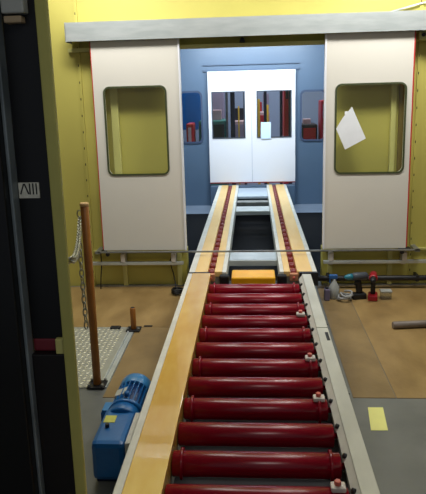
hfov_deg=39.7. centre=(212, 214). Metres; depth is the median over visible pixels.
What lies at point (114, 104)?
wall post
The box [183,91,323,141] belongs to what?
wall
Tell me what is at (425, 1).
cable
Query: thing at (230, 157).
door
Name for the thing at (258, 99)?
column
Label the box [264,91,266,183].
column
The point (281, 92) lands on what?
column
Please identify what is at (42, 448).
frame
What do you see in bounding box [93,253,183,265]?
support rail
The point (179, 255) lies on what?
metal frame
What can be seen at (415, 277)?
pipe
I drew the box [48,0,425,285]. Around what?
wall
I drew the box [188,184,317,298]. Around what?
conveyor
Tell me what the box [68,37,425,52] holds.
trim
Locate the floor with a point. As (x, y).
(397, 455)
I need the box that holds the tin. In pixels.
[324,286,329,300]
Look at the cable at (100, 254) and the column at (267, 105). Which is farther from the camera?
the column at (267, 105)
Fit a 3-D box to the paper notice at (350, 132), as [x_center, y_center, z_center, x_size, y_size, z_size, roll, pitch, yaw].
[1.052,-0.660,4.493,0.226,0.322,0.006,-1,12,4]
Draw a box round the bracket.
[110,326,120,328]
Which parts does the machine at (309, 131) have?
control panel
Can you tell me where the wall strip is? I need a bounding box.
[396,84,404,170]
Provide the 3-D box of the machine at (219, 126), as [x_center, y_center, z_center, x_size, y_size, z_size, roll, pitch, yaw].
[0.021,-1.013,9.817,0.440,1.130,0.612,-1,12,4]
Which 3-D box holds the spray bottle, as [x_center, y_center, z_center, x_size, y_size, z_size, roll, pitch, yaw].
[0.937,0.551,4.563,0.080,0.190,0.079,-1,12,4]
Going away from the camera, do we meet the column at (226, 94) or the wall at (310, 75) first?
the wall at (310, 75)
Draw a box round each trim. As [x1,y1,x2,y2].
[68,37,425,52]
[203,62,299,71]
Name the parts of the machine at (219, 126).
control panel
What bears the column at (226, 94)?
on the floor
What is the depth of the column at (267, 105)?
9.62 m
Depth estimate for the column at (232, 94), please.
9.05 m
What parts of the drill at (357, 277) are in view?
handle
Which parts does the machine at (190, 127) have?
control panel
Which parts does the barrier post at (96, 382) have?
plate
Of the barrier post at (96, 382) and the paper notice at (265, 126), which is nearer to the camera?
the barrier post at (96, 382)
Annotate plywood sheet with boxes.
[71,286,183,326]
[103,327,169,397]
[317,286,395,397]
[344,285,425,398]
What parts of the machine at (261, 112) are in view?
control panel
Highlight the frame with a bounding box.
[0,0,86,493]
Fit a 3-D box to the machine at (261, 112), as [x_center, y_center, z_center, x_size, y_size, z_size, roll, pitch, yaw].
[0.887,-1.244,10.582,0.250,1.220,0.512,-1,12,4]
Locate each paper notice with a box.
[261,122,270,138]
[336,107,365,148]
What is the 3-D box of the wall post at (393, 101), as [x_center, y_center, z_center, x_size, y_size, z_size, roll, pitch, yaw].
[1.398,-0.520,4.615,0.040,1.560,0.035,-1,12,4]
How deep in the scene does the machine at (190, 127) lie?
9.29 m
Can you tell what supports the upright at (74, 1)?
attached to the wall at (142, 116)
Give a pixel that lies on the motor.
(119, 417)
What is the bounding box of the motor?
[91,373,150,480]
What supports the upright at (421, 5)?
attached to the wall at (142, 116)
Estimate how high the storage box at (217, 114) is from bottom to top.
0.160 m
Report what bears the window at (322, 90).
in the wall at (310, 75)
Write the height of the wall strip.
1.560 m
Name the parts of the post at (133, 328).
plate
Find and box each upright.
[73,0,95,285]
[408,0,423,282]
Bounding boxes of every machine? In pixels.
[186,122,195,141]
[199,119,226,184]
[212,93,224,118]
[235,120,244,184]
[260,111,269,136]
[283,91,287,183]
[302,123,316,138]
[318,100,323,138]
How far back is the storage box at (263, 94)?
10.29 m
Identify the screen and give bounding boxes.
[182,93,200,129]
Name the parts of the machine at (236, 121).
control panel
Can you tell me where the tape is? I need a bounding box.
[368,407,387,430]
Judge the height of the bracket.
0.014 m
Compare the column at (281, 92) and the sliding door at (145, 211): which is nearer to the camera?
the sliding door at (145, 211)
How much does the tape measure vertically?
0.002 m
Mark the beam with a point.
(383, 21)
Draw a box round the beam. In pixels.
[64,10,425,43]
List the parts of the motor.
lid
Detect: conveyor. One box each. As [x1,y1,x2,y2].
[113,273,379,493]
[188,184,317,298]
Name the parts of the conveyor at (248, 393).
plate, rail, plate, rail, plate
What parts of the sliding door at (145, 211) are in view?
edge trim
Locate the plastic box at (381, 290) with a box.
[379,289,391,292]
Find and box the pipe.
[318,272,425,281]
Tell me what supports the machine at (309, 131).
on the floor
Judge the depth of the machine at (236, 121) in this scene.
9.80 m
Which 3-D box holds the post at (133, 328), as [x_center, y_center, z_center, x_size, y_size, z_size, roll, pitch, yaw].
[-0.547,0.710,4.047,0.096,0.162,0.085,-1,12,4]
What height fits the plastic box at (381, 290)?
0.070 m
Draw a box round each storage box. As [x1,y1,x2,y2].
[213,110,221,119]
[235,108,243,119]
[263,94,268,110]
[303,119,310,123]
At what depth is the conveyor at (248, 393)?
2.55 m
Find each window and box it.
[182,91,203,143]
[300,89,323,140]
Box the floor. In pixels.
[71,177,425,493]
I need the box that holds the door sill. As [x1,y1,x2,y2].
[210,184,294,205]
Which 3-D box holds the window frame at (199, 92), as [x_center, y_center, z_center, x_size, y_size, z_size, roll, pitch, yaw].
[-0.301,-1.353,8.183,0.326,0.721,0.048,-1,12,4]
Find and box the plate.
[74,326,133,387]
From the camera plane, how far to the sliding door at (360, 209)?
4.55 m
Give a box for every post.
[76,202,107,388]
[109,88,122,173]
[126,307,141,331]
[388,84,396,171]
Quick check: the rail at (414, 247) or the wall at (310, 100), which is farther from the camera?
the wall at (310, 100)
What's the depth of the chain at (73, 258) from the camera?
2.42 m
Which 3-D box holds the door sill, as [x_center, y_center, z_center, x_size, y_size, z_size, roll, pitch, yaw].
[0.559,-0.282,8.330,1.180,0.285,0.130,-1,12,4]
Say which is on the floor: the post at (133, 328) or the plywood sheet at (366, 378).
the plywood sheet at (366, 378)
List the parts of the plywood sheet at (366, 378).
hose coil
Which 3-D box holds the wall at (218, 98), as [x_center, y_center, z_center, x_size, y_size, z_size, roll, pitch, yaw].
[0.031,-1.611,10.663,0.360,1.950,0.512,-1,12,4]
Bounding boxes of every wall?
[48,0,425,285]
[180,45,323,205]
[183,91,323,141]
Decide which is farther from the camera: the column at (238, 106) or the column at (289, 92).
the column at (238, 106)
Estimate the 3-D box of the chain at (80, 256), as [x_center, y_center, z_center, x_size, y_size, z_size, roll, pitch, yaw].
[-0.645,0.320,2.916,0.025,0.528,0.022,-1,12,4]
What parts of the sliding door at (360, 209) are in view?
edge trim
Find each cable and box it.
[100,254,101,288]
[392,1,425,10]
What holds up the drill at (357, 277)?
on the plywood sheet at (401, 352)
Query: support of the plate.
on the floor
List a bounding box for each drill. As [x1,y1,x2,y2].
[344,272,367,299]
[368,271,377,300]
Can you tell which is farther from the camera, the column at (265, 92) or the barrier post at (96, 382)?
the column at (265, 92)
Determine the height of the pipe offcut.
0.047 m
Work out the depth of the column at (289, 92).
8.81 m
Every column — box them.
[225,92,229,184]
[230,92,235,184]
[238,106,240,184]
[258,99,260,183]
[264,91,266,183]
[267,105,268,183]
[280,91,282,183]
[288,91,291,183]
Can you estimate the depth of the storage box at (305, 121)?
9.73 m
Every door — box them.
[89,39,186,256]
[207,71,251,183]
[251,69,294,182]
[322,31,415,253]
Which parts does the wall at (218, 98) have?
access door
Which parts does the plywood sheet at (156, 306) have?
cable coil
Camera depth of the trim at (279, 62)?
7.96 m
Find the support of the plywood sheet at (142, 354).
on the floor
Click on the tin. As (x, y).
(326, 289)
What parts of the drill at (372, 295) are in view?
handle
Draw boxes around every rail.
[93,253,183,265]
[95,244,419,253]
[323,251,425,264]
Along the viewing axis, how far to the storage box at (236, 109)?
9.88 m
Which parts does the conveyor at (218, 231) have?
plate, track frame, plate, cross panel, plate, track frame, plate, joint plate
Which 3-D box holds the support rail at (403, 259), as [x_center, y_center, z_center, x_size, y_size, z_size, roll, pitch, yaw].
[1.489,0.341,4.761,1.190,0.110,0.095,-1,12,4]
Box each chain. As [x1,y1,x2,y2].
[68,216,81,263]
[78,228,88,329]
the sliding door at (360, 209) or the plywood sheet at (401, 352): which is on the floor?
the plywood sheet at (401, 352)
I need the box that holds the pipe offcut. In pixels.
[392,320,425,328]
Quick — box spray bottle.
[329,274,338,298]
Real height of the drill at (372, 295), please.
0.210 m

